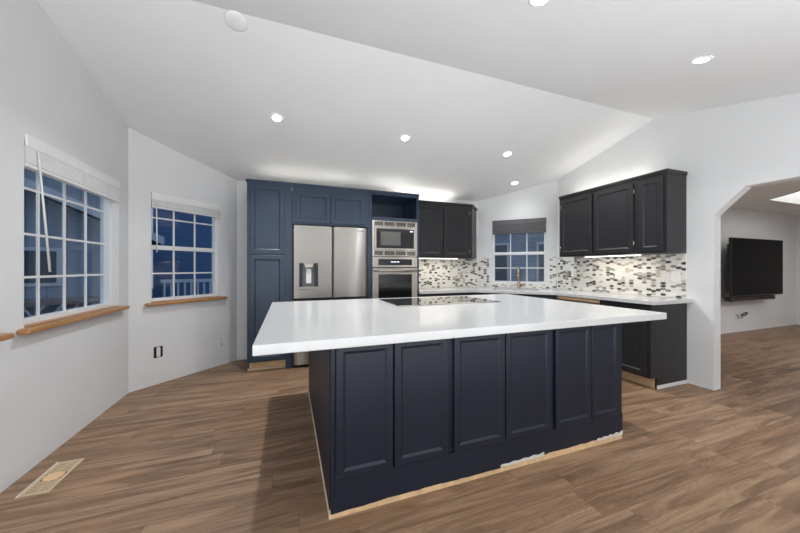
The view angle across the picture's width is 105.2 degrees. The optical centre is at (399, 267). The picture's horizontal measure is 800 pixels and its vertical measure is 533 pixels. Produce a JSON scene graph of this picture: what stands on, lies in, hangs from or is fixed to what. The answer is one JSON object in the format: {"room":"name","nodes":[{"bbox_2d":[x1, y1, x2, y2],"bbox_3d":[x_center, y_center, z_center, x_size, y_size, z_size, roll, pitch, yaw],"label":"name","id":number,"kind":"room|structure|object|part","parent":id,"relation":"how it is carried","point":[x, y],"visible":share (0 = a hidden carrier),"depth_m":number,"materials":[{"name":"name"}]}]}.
{"room":"kitchen","nodes":[
{"label":"kitchen","id":0,"kind":"room"},
{"bbox_2d":[0,0,127,492],"bbox_3d":[-1.815,-0.275,0.406,0.130,3.050,5.610,0,0,-20],"label":"wall","id":1,"kind":"structure","parent":0,"point":[55,382],"depth_m":2.02,"materials":[{"name":"paint"}]},
{"bbox_2d":[0,333,13,341],"bbox_3d":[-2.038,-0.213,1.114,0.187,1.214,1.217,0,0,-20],"label":"window sill","id":2,"kind":"structure","parent":1,"relation":"in","point":[3,336],"depth_m":1.67,"materials":[{"name":"brown wood"}]},
{"bbox_2d":[17,144,129,334],"bbox_3d":[-2.494,-0.213,2.358,0.187,1.214,1.227,0,0,-20],"label":"window","id":3,"kind":"structure","parent":1,"relation":"in","point":[105,304],"depth_m":2.34,"materials":[{"name":"white plastic"}]},
{"bbox_2d":[24,173,104,315],"bbox_3d":[-2.551,-0.230,2.341,0.011,1.110,1.040,0,0,-20],"label":"grille","id":4,"kind":"object","parent":3,"relation":"attached to","point":[37,191],"depth_m":2.32,"materials":[{"name":"white plastic"}]},
{"bbox_2d":[24,133,119,271],"bbox_3d":[-2.471,-0.396,2.370,0.070,0.844,1.102,0,0,-20],"label":"window blind","id":5,"kind":"object","parent":3,"relation":"attached to","point":[41,158],"visible":0.88,"depth_m":2.15,"materials":[{"name":"plastic"}]},
{"bbox_3d":[-2.480,-0.631,2.367,0.050,0.022,1.092,0,0,-20],"label":"rail","id":6,"kind":"part","parent":5,"relation":"part of","materials":[{"name":"plastic"}]},
{"bbox_3d":[-2.461,0.375,2.370,0.117,0.038,1.227,0,0,-20],"label":"sill","id":7,"kind":"part","parent":3,"relation":"part of","materials":[{"name":"brown wood"}]},
{"bbox_2d":[128,128,236,392],"bbox_3d":[-2.524,-0.092,3.635,0.130,2.684,1.202,0,0,25],"label":"wall","id":8,"kind":"structure","parent":0,"point":[189,334],"depth_m":3.44,"materials":[{"name":"paint"}]},
{"bbox_2d":[154,346,162,357],"bbox_3d":[-2.604,0.905,3.298,0.008,0.116,0.084,0,0,25],"label":"outlet","id":9,"kind":"object","parent":8,"relation":"attached to","point":[158,351],"visible":1,"depth_m":3.30,"materials":[{"name":"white plastic"}]},
{"bbox_2d":[156,347,160,356],"bbox_3d":[-2.603,0.905,3.298,0.005,0.108,0.038,0,0,25],"label":"receptacle","id":10,"kind":"object","parent":9,"relation":"attached to","point":[158,350],"depth_m":3.30,"materials":[{"name":"white plastic"}]},
{"bbox_2d":[145,208,226,305],"bbox_3d":[-2.503,-0.205,3.600,0.187,1.209,0.890,0,0,25],"label":"window","id":11,"kind":"structure","parent":8,"relation":"in","point":[214,296],"depth_m":3.69,"materials":[{"name":"white plastic"}]},
{"bbox_2d":[152,211,213,296],"bbox_3d":[-2.556,-0.223,3.628,0.011,1.105,0.703,0,0,25],"label":"grille","id":12,"kind":"object","parent":11,"relation":"attached to","point":[173,248],"depth_m":3.69,"materials":[{"name":"white plastic"}]},
{"bbox_3d":[-2.557,-0.225,3.629,0.058,0.048,0.703,0,0,25],"label":"meeting rail","id":13,"kind":"part","parent":11,"relation":"part of","materials":[{"name":"white plastic"}]},
{"bbox_2d":[151,192,219,251],"bbox_3d":[-2.486,-0.489,3.596,0.066,0.638,0.765,0,0,25],"label":"window blind","id":14,"kind":"object","parent":11,"relation":"attached to","point":[158,200],"visible":0.9,"depth_m":3.51,"materials":[{"name":"plastic"}]},
{"bbox_3d":[-2.493,-0.656,3.599,0.050,0.022,0.755,0,0,25],"label":"rail","id":15,"kind":"part","parent":14,"relation":"part of","materials":[{"name":"plastic"}]},
{"bbox_3d":[-2.471,0.380,3.585,0.117,0.038,0.890,0,0,25],"label":"sill","id":16,"kind":"part","parent":11,"relation":"part of","materials":[{"name":"brown wood"}]},
{"bbox_2d":[237,181,476,359],"bbox_3d":[-0.436,0.016,4.872,3.830,2.468,0.130,0,0,-20],"label":"wall","id":17,"kind":"structure","parent":0,"point":[241,185],"depth_m":4.18,"materials":[{"name":"paint"}]},
{"bbox_2d":[419,200,476,258],"bbox_3d":[0.757,-0.599,5.030,1.330,0.874,0.387,0,0,-20],"label":"upper cabinet","id":18,"kind":"object","parent":17,"relation":"attached to","point":[446,229],"visible":0.86,"depth_m":4.83,"materials":[{"name":"grey paint"}]},
{"bbox_3d":[0.444,-0.577,4.720,0.472,0.790,0.020,0,0,-20],"label":"door","id":19,"kind":"part","parent":18,"relation":"part of","materials":[{"name":"grey paint"}]},
{"bbox_2d":[419,258,457,258],"bbox_3d":[0.610,-0.154,4.909,0.720,0.014,0.032,0,0,-20],"label":"light","id":20,"kind":"object","parent":18,"relation":"attached to","point":[419,258],"visible":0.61,"depth_m":4.89,"materials":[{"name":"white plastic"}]},
{"bbox_3d":[0.756,-1.019,5.033,1.330,0.034,0.381,0,0,-20],"label":"crown","id":21,"kind":"part","parent":18,"relation":"part of","materials":[{"name":"grey paint"}]},
{"bbox_3d":[0.904,-0.577,4.888,0.463,0.790,0.020,0,0,-20],"label":"door","id":22,"kind":"part","parent":18,"relation":"part of","materials":[{"name":"grey paint"}]},
{"bbox_2d":[0,325,799,532],"bbox_3d":[3.758,1.280,2.898,12.310,0.060,6.720,0,0,-20],"label":"floor","id":23,"kind":"structure","parent":0,"point":[228,447],"depth_m":1.89,"materials":[{"name":"brown wood"}]},
{"bbox_2d":[15,458,84,498],"bbox_3d":[-2.072,1.245,1.829,0.137,0.010,0.324,0,0,-20],"label":"floor vent","id":24,"kind":"object","parent":23,"relation":"in","point":[54,475],"visible":1,"depth_m":1.80,"materials":[{"name":"metal"}]},
{"bbox_2d":[24,460,79,494],"bbox_3d":[-2.070,1.247,1.830,0.100,0.004,0.292,0,0,-20],"label":"grille","id":25,"kind":"object","parent":24,"relation":"attached to","point":[53,476],"depth_m":1.81,"materials":[{"name":"metal"}]},
{"bbox_3d":[-2.070,1.246,1.830,0.092,0.004,0.090,0,0,-20],"label":"plate","id":26,"kind":"part","parent":24,"relation":"part of","materials":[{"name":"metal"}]},
{"bbox_2d":[245,179,291,370],"bbox_3d":[-1.692,0.094,4.006,0.524,2.312,0.627,0,0,-20],"label":"pantry cabinet","id":27,"kind":"object","parent":23,"relation":"on","point":[269,203],"visible":0.96,"depth_m":3.71,"materials":[{"name":"blue paint"}]},
{"bbox_3d":[-1.609,0.481,3.713,0.382,1.267,0.020,0,0,-20],"label":"door","id":28,"kind":"part","parent":27,"relation":"part of","materials":[{"name":"blue paint"}]},
{"bbox_3d":[-1.609,-0.586,3.713,0.382,0.828,0.020,0,0,-20],"label":"door","id":29,"kind":"part","parent":27,"relation":"part of","materials":[{"name":"blue paint"}]},
{"bbox_3d":[-1.594,-1.041,3.737,0.524,0.042,0.046,0,0,-20],"label":"crown","id":30,"kind":"part","parent":27,"relation":"part of","materials":[{"name":"blue paint"}]},
{"bbox_2d":[293,225,366,365],"bbox_3d":[-0.984,0.358,4.242,0.932,1.783,0.636,0,0,-20],"label":"refrigerator","id":31,"kind":"object","parent":23,"relation":"on","point":[330,263],"visible":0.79,"depth_m":3.94,"materials":[{"name":"metal"}]},
{"bbox_3d":[-1.110,-0.077,3.902,0.462,0.911,0.068,0,0,-20],"label":"door","id":32,"kind":"part","parent":31,"relation":"part of","materials":[{"name":"metal"}]},
{"bbox_3d":[-0.888,0.811,3.981,0.932,0.798,0.072,0,0,-20],"label":"freezer drawer","id":33,"kind":"part","parent":31,"relation":"part of","materials":[{"name":"metal"}]},
{"bbox_3d":[-0.666,-0.077,4.061,0.460,0.911,0.074,0,0,-20],"label":"door","id":34,"kind":"part","parent":31,"relation":"part of","materials":[{"name":"metal"}]},
{"bbox_2d":[292,183,368,367],"bbox_3d":[-0.983,0.094,4.265,0.985,2.312,0.627,0,0,-20],"label":"tall cabinet","id":35,"kind":"object","parent":23,"relation":"on","point":[312,205],"visible":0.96,"depth_m":3.97,"materials":[{"name":"blue paint"}]},
{"bbox_3d":[-1.106,-0.761,3.897,0.422,0.378,0.020,0,0,-20],"label":"door","id":36,"kind":"part","parent":35,"relation":"part of","materials":[{"name":"blue paint"}]},
{"bbox_3d":[-0.885,-1.041,3.996,0.985,0.042,0.046,0,0,-20],"label":"crown","id":37,"kind":"part","parent":35,"relation":"part of","materials":[{"name":"blue paint"}]},
{"bbox_3d":[-0.692,-0.761,4.049,0.440,0.378,0.020,0,0,-20],"label":"door","id":38,"kind":"part","parent":35,"relation":"part of","materials":[{"name":"blue paint"}]},
{"bbox_2d":[369,190,418,298],"bbox_3d":[-0.173,0.094,4.562,0.736,2.312,0.627,0,0,-20],"label":"tall cabinet","id":39,"kind":"object","parent":23,"relation":"on","point":[383,205],"visible":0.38,"depth_m":4.41,"materials":[{"name":"blue paint"}]},
{"bbox_3d":[-0.075,-1.041,4.293,0.736,0.042,0.046,0,0,-20],"label":"crown","id":40,"kind":"part","parent":39,"relation":"part of","materials":[{"name":"blue paint"}]},
{"bbox_2d":[372,220,416,256],"bbox_3d":[-0.139,-0.407,4.468,0.662,0.490,0.452,0,0,-20],"label":"microwave","id":41,"kind":"object","parent":39,"relation":"in","point":[389,238],"visible":0.99,"depth_m":4.26,"materials":[{"name":"silver metal"}]},
{"bbox_3d":[-0.067,-0.408,4.270,0.598,0.316,0.030,0,0,-20],"label":"door","id":42,"kind":"part","parent":41,"relation":"part of","materials":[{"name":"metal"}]},
{"bbox_3d":[-0.062,-0.408,4.258,0.550,0.268,0.004,0,0,-20],"label":"door glass","id":43,"kind":"part","parent":41,"relation":"part of","materials":[{"name":"black glass"}]},
{"bbox_2d":[372,257,417,298],"bbox_3d":[-0.150,0.196,4.499,0.662,0.698,0.626,0,0,-20],"label":"wall oven","id":44,"kind":"object","parent":39,"relation":"in","point":[392,277],"visible":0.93,"depth_m":4.25,"materials":[{"name":"silver metal"}]},
{"bbox_3d":[-0.068,-0.082,4.273,0.662,0.142,0.024,0,0,-20],"label":"control panel","id":45,"kind":"part","parent":44,"relation":"part of","materials":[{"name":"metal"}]},
{"bbox_3d":[-0.063,-0.081,4.260,0.492,0.084,0.003,0,0,-20],"label":"display glass","id":46,"kind":"part","parent":44,"relation":"part of","materials":[{"name":"black glass"}]},
{"bbox_3d":[-0.063,0.273,4.260,0.490,0.368,0.002,0,0,-20],"label":"door glass","id":47,"kind":"part","parent":44,"relation":"part of","materials":[{"name":"black glass"}]},
{"bbox_3d":[-0.053,0.039,4.233,0.642,0.028,0.058,0,0,-20],"label":"handle","id":48,"kind":"part","parent":44,"relation":"part of","materials":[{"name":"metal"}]},
{"bbox_2d":[419,292,471,296],"bbox_3d":[0.597,0.814,4.844,0.895,0.872,0.627,0,0,-20],"label":"base cabinet","id":49,"kind":"object","parent":23,"relation":"on","point":[470,293],"visible":0.12,"depth_m":4.56,"materials":[{"name":"grey paint"}]},
{"bbox_2d":[308,323,622,519],"bbox_3d":[0.357,0.817,2.648,2.109,0.867,1.671,0,0,-20],"label":"kitchen island","id":50,"kind":"object","parent":23,"relation":"on","point":[397,421],"visible":0.8,"depth_m":1.77,"materials":[{"name":"paint"}]},
{"bbox_3d":[-0.615,0.806,2.289,0.026,0.844,1.638,0,0,-20],"label":"panel","id":51,"kind":"part","parent":50,"relation":"part of","materials":[{"name":"paint"}]},
{"bbox_3d":[-0.181,0.719,1.576,0.300,0.670,0.026,0,0,-20],"label":"door","id":52,"kind":"part","parent":50,"relation":"part of","materials":[{"name":"paint"}]},
{"bbox_3d":[0.118,0.719,1.685,0.320,0.670,0.026,0,0,-20],"label":"door","id":53,"kind":"part","parent":50,"relation":"part of","materials":[{"name":"paint"}]},
{"bbox_2d":[252,294,666,355],"bbox_3d":[0.369,0.358,2.643,2.800,0.047,1.790,0,0,-20],"label":"island countertop","id":54,"kind":"structure","parent":50,"relation":"on","point":[293,326],"depth_m":2.02,"materials":[{"name":"white stone"}]},
{"bbox_2d":[379,296,500,306],"bbox_3d":[0.384,0.330,3.112,1.064,0.009,0.618,0,0,-20],"label":"cooktop","id":55,"kind":"object","parent":54,"relation":"in","point":[401,302],"visible":1,"depth_m":3.00,"materials":[{"name":"glass"}]},
{"bbox_3d":[0.488,0.330,2.828,1.064,0.009,0.012,0,0,-20],"label":"trim","id":56,"kind":"part","parent":55,"relation":"part of","materials":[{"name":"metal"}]},
{"bbox_3d":[0.471,0.719,1.814,0.352,0.670,0.026,0,0,-20],"label":"door","id":57,"kind":"part","parent":50,"relation":"part of","materials":[{"name":"paint"}]},
{"bbox_3d":[0.650,1.143,1.892,2.078,0.166,0.018,0,0,-20],"label":"rail","id":58,"kind":"part","parent":50,"relation":"part of","materials":[{"name":"paint"}]},
{"bbox_3d":[0.649,0.722,1.895,2.078,0.676,0.012,0,0,-20],"label":"frame","id":59,"kind":"part","parent":50,"relation":"part of","materials":[{"name":"paint"}]},
{"bbox_3d":[0.813,0.719,1.940,0.360,0.670,0.026,0,0,-20],"label":"door","id":60,"kind":"part","parent":50,"relation":"part of","materials":[{"name":"paint"}]},
{"bbox_3d":[1.169,0.719,2.070,0.322,0.670,0.026,0,0,-20],"label":"door","id":61,"kind":"part","parent":50,"relation":"part of","materials":[{"name":"paint"}]},
{"bbox_3d":[1.453,0.719,2.174,0.267,0.670,0.026,0,0,-20],"label":"door","id":62,"kind":"part","parent":50,"relation":"part of","materials":[{"name":"paint"}]},
{"bbox_2d":[472,292,556,299],"bbox_3d":[1.811,0.814,4.824,2.017,0.872,0.802,0,0,25],"label":"base cabinet","id":63,"kind":"object","parent":23,"relation":"on","point":[554,297],"visible":0.08,"depth_m":4.38,"materials":[{"name":"grey paint"}]},
{"bbox_2d":[558,296,687,388],"bbox_3d":[2.638,0.814,3.757,0.617,0.872,1.149,0,0,-20],"label":"base cabinet","id":64,"kind":"object","parent":23,"relation":"on","point":[654,352],"visible":0.7,"depth_m":3.24,"materials":[{"name":"grey paint"}]},
{"bbox_2d":[419,287,691,304],"bbox_3d":[1.783,0.354,4.441,3.508,0.039,1.603,0,0,30],"label":"countertop","id":65,"kind":"structure","parent":64,"relation":"on","point":[639,299],"depth_m":4.18,"materials":[{"name":"white stone"}]},
{"bbox_2d":[517,266,524,287],"bbox_3d":[1.980,0.154,5.015,0.132,0.362,0.188,0,0,25],"label":"faucet","id":66,"kind":"object","parent":65,"relation":"on","point":[518,267],"visible":0.94,"depth_m":5.07,"materials":[{"name":"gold metal"}]},
{"bbox_3d":[1.945,0.104,5.025,0.034,0.262,0.174,0,0,25],"label":"spout","id":67,"kind":"part","parent":66,"relation":"part of","materials":[{"name":"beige metal"}]},
{"bbox_3d":[2.281,0.400,3.921,0.020,0.036,0.595,0,0,-20],"label":"raw rail","id":68,"kind":"part","parent":64,"relation":"part of","materials":[{"name":"brown wood"}]},
{"bbox_3d":[2.458,0.838,3.381,0.020,0.555,0.478,0,0,-20],"label":"door","id":69,"kind":"part","parent":64,"relation":"part of","materials":[{"name":"grey paint"}]},
{"bbox_3d":[2.839,0.814,3.238,0.597,0.872,0.020,0,0,-20],"label":"panel","id":70,"kind":"part","parent":64,"relation":"part of","materials":[{"name":"grey paint"}]},
{"bbox_3d":[2.889,1.233,3.241,0.501,0.034,0.008,0,0,-20],"label":"shoe trim","id":71,"kind":"part","parent":64,"relation":"part of","materials":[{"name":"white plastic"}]},
{"bbox_2d":[38,0,799,215],"bbox_3d":[3.758,-1.505,2.898,12.250,0.690,6.660,0,0,-20],"label":"ceiling","id":72,"kind":"structure","parent":0,"point":[554,85],"depth_m":2.64,"materials":[{"name":"paint"}]},
{"bbox_2d":[224,10,247,31],"bbox_3d":[-1.161,-1.748,2.168,0.148,0.048,0.145,0,0,-26],"label":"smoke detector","id":73,"kind":"object","parent":72,"relation":"attached to","point":[235,20],"visible":1,"depth_m":2.16,"materials":[{"name":"white plastic"}]},
{"bbox_2d":[270,114,282,121],"bbox_3d":[-1.248,-1.520,3.105,0.123,0.034,0.120,0,0,-26],"label":"recessed light","id":74,"kind":"object","parent":72,"relation":"in","point":[275,117],"visible":1,"depth_m":3.10,"materials":[{"name":"white plastic"}]},
{"bbox_2d":[400,135,409,140],"bbox_3d":[0.059,-1.520,3.583,0.123,0.034,0.120,0,0,-15],"label":"recessed light","id":75,"kind":"object","parent":72,"relation":"in","point":[403,137],"visible":1,"depth_m":3.58,"materials":[{"name":"white plastic"}]},
{"bbox_2d":[503,151,511,156],"bbox_3d":[1.433,-1.520,4.086,0.123,0.034,0.120,0,0,-15],"label":"recessed light","id":76,"kind":"object","parent":72,"relation":"in","point":[508,153],"visible":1,"depth_m":4.07,"materials":[{"name":"white plastic"}]},
{"bbox_2d":[528,0,550,6],"bbox_3d":[0.783,-1.504,1.719,0.123,0.034,0.120,0,0,-15],"label":"recessed light","id":77,"kind":"object","parent":72,"relation":"in","point":[535,3],"visible":1,"depth_m":1.74,"materials":[{"name":"white plastic"}]},
{"bbox_2d":[690,56,712,63],"bbox_3d":[2.174,-1.499,2.207,0.123,0.034,0.120,0,0,-15],"label":"recessed light","id":78,"kind":"object","parent":72,"relation":"in","point":[703,59],"visible":1,"depth_m":2.20,"materials":[{"name":"white plastic"}]},
{"bbox_2d":[770,191,799,204],"bbox_3d":[7.162,-1.280,4.668,2.140,0.240,1.645,0,0,-20],"label":"skylight","id":79,"kind":"object","parent":72,"relation":"attached to","point":[794,198],"visible":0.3,"depth_m":5.46,"materials":[{"name":"white plastic"}]},
{"bbox_2d":[477,180,557,299],"bbox_3d":[1.990,-0.099,5.260,1.273,2.697,0.130,0,0,25],"label":"wall","id":80,"kind":"structure","parent":0,"point":[539,201],"depth_m":5.16,"materials":[{"name":"paint"}]},
{"bbox_2d":[492,218,545,234],"bbox_3d":[2.016,-0.707,5.209,0.852,0.233,0.054,0,0,25],"label":"window blind","id":81,"kind":"object","parent":80,"relation":"attached to","point":[536,225],"visible":0.99,"depth_m":5.18,"materials":[{"name":"grey fabric"}]},
{"bbox_3d":[2.017,-0.601,5.211,0.842,0.022,0.050,0,0,25],"label":"rail","id":82,"kind":"part","parent":81,"relation":"part of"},
{"bbox_2d":[493,232,545,283],"bbox_3d":[2.041,-0.280,5.263,0.860,1.090,0.070,0,0,25],"label":"window","id":83,"kind":"structure","parent":80,"relation":"in","point":[510,253],"depth_m":5.22,"materials":[{"name":"white plastic"}]},
{"bbox_2d":[510,233,526,281],"bbox_3d":[2.042,-0.280,5.265,0.790,1.020,0.011,0,0,25],"label":"grille","id":84,"kind":"object","parent":83,"relation":"attached to","point":[511,253],"depth_m":5.24,"materials":[{"name":"white plastic"}]},
{"bbox_3d":[2.042,-0.250,5.265,0.790,0.048,0.058,0,0,25],"label":"meeting rail","id":85,"kind":"part","parent":83,"relation":"part of","materials":[{"name":"white plastic"}]},
{"bbox_2d":[419,253,685,298],"bbox_3d":[1.861,0.079,4.655,3.473,0.508,1.131,0,0,28],"label":"tile backsplash","id":86,"kind":"structure","parent":80,"relation":"attached to","point":[648,275],"depth_m":4.34,"materials":[{"name":"tile"}]},
{"bbox_3d":[0.723,0.086,5.221,1.395,0.493,0.009,0,0,-20],"label":"tile panel","id":87,"kind":"part","parent":86,"relation":"part of","materials":[{"name":"tile"}]},
{"bbox_2d":[453,268,457,274],"bbox_3d":[0.958,0.060,5.297,0.088,0.120,0.009,0,0,-20],"label":"outlet","id":88,"kind":"object","parent":86,"relation":"attached to","point":[455,270],"visible":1,"depth_m":5.30,"materials":[{"name":"plastic"}]},
{"bbox_3d":[1.960,0.079,5.196,1.250,0.508,0.009,0,0,25],"label":"tile panel","id":89,"kind":"part","parent":86,"relation":"part of","materials":[{"name":"tile"}]},
{"bbox_2d":[571,268,575,275],"bbox_3d":[2.632,0.065,4.637,0.009,0.120,0.088,0,0,-20],"label":"outlet","id":90,"kind":"object","parent":86,"relation":"attached to","point":[573,270],"visible":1,"depth_m":4.64,"materials":[{"name":"plastic"}]},
{"bbox_2d":[615,270,621,278],"bbox_3d":[2.861,0.080,4.013,0.009,0.120,0.088,0,0,-20],"label":"outlet","id":91,"kind":"object","parent":86,"relation":"attached to","point":[618,273],"visible":1,"depth_m":4.01,"materials":[{"name":"plastic"}]},
{"bbox_3d":[2.828,0.086,4.127,0.009,0.493,1.688,0,0,-20],"label":"tile panel","id":92,"kind":"part","parent":86,"relation":"part of","materials":[{"name":"tile"}]},
{"bbox_2d":[671,271,680,281],"bbox_3d":[3.079,0.095,3.416,0.009,0.120,0.088,0,0,-20],"label":"outlet","id":93,"kind":"object","parent":86,"relation":"attached to","point":[675,275],"visible":1,"depth_m":3.41,"materials":[{"name":"plastic"}]},
{"bbox_2d":[558,93,799,389],"bbox_3d":[3.549,-0.275,2.342,0.115,3.050,5.560,0,0,-20],"label":"wall","id":94,"kind":"structure","parent":0,"point":[725,152],"depth_m":3.16,"materials":[{"name":"paint"}]},
{"bbox_2d":[559,177,649,256],"bbox_3d":[2.673,-0.604,4.056,0.347,0.884,1.060,0,0,-20],"label":"upper cabinet","id":95,"kind":"object","parent":94,"relation":"attached to","point":[600,220],"visible":0.91,"depth_m":3.89,"materials":[{"name":"grey paint"}]},
{"bbox_3d":[2.433,-0.579,4.236,0.020,0.794,0.487,0,0,-20],"label":"door","id":96,"kind":"part","parent":95,"relation":"part of","materials":[{"name":"grey paint"}]},
{"bbox_3d":[2.675,-1.024,4.056,0.343,0.044,1.060,0,0,-20],"label":"crown","id":97,"kind":"part","parent":95,"relation":"part of","materials":[{"name":"grey paint"}]},
{"bbox_2d":[584,254,641,256],"bbox_3d":[2.683,-0.154,3.900,0.032,0.014,0.720,0,0,-20],"label":"light","id":98,"kind":"object","parent":95,"relation":"attached to","point":[630,254],"visible":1,"depth_m":3.84,"materials":[{"name":"white plastic"}]},
{"bbox_3d":[2.608,-0.579,3.756,0.020,0.794,0.482,0,0,-20],"label":"door","id":99,"kind":"part","parent":95,"relation":"part of","materials":[{"name":"grey paint"}]},
{"bbox_2d":[636,168,687,253],"bbox_3d":[2.909,-0.604,3.410,0.347,0.884,0.312,0,0,-20],"label":"upper cabinet","id":100,"kind":"object","parent":94,"relation":"attached to","point":[661,194],"visible":1,"depth_m":3.30,"materials":[{"name":"grey paint"}]},
{"bbox_3d":[2.752,-0.579,3.362,0.020,0.794,0.240,0,0,-20],"label":"door","id":101,"kind":"part","parent":100,"relation":"part of","materials":[{"name":"grey paint"}]},
{"bbox_3d":[2.910,-1.024,3.411,0.343,0.044,0.312,0,0,-20],"label":"crown","id":102,"kind":"part","parent":100,"relation":"part of","materials":[{"name":"grey paint"}]},
{"bbox_2d":[721,208,795,333],"bbox_3d":[5.750,0.020,5.741,6.355,2.460,0.130,0,0,-20],"label":"wall","id":103,"kind":"structure","parent":0,"point":[779,311],"depth_m":6.29,"materials":[{"name":"paint"}]},
{"bbox_2d":[735,312,747,318],"bbox_3d":[6.701,0.927,5.998,0.369,0.125,0.060,0,0,-20],"label":"cables","id":104,"kind":"object","parent":103,"relation":"attached to","point":[741,314],"visible":1,"depth_m":6.00,"materials":[{"name":"plastic"}]},
{"bbox_2d":[724,295,774,301],"bbox_3d":[6.680,0.573,5.897,1.540,0.082,0.210,0,0,-20],"label":"soundbar","id":105,"kind":"object","parent":103,"relation":"attached to","point":[759,297],"visible":0.89,"depth_m":5.75,"materials":[{"name":"plastic"}]},
{"bbox_2d":[727,237,782,296],"bbox_3d":[6.739,-0.015,5.897,1.800,1.070,0.249,0,0,-20],"label":"television","id":106,"kind":"object","parent":103,"relation":"attached to","point":[754,266],"visible":1,"depth_m":5.72,"materials":[{"name":"black plastic"}]},
{"bbox_2d":[796,215,799,324],"bbox_3d":[9.702,0.020,4.376,0.130,2.460,5.150,0,0,-20],"label":"wall","id":107,"kind":"structure","parent":0,"point":[797,216],"depth_m":6.74,"materials":[{"name":"paint"}]},
{"label":"outside","id":108,"kind":"structure","parent":0,"visible":0},
{"bbox_3d":[-3.780,1.700,10.330,60.000,0.100,38.000,0,0,-20],"label":"ground","id":109,"kind":"structure","parent":108,"visible":0},
{"bbox_2d":[24,168,163,317],"bbox_3d":[-10.349,-1.450,6.984,6.150,6.200,6.900,0,0,40],"label":"house","id":110,"kind":"structure","parent":109,"relation":"on","point":[51,289],"depth_m":6.85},
{"bbox_3d":[-7.850,-0.025,6.590,0.010,0.690,0.600,0,0,40],"label":"pane","id":111,"kind":"part","parent":110,"relation":"part of","materials":[{"name":"glass"}]},
{"bbox_2d":[153,208,211,297],"bbox_3d":[-5.348,-0.650,13.361,8.500,4.600,5.100,0,0,-36],"label":"house","id":112,"kind":"structure","parent":109,"relation":"on","point":[184,232],"depth_m":9.93,"materials":[{"name":"blue"}]},
{"bbox_2d":[161,279,211,296],"bbox_3d":[-4.071,0.970,9.955,5.800,1.360,1.600,0,0,-36],"label":"deck railing","id":113,"kind":"object","parent":109,"relation":"on","point":[165,281],"visible":0.06,"depth_m":7.90,"materials":[{"name":"white wood"}]},
{"bbox_3d":[-3.623,0.720,9.341,5.800,0.860,0.080,0,0,-36],"label":"rail","id":114,"kind":"part","parent":113,"relation":"part of","materials":[{"name":"white wood"}]},
{"bbox_2d":[495,232,543,281],"bbox_3d":[5.191,-0.150,12.864,9.600,3.600,5.500,0,0,25],"label":"house","id":115,"kind":"structure","parent":109,"relation":"on","point":[535,241],"depth_m":11.47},
{"bbox_3d":[3.518,-0.200,11.871,1.200,1.340,0.010,0,0,25],"label":"pane","id":116,"kind":"part","parent":115,"relation":"part of","materials":[{"name":"glass"}]},
{"bbox_3d":[5.468,-0.200,10.966,0.900,1.340,0.010,0,0,25],"label":"pane","id":117,"kind":"part","parent":115,"relation":"part of","materials":[{"name":"glass"}]}
]}

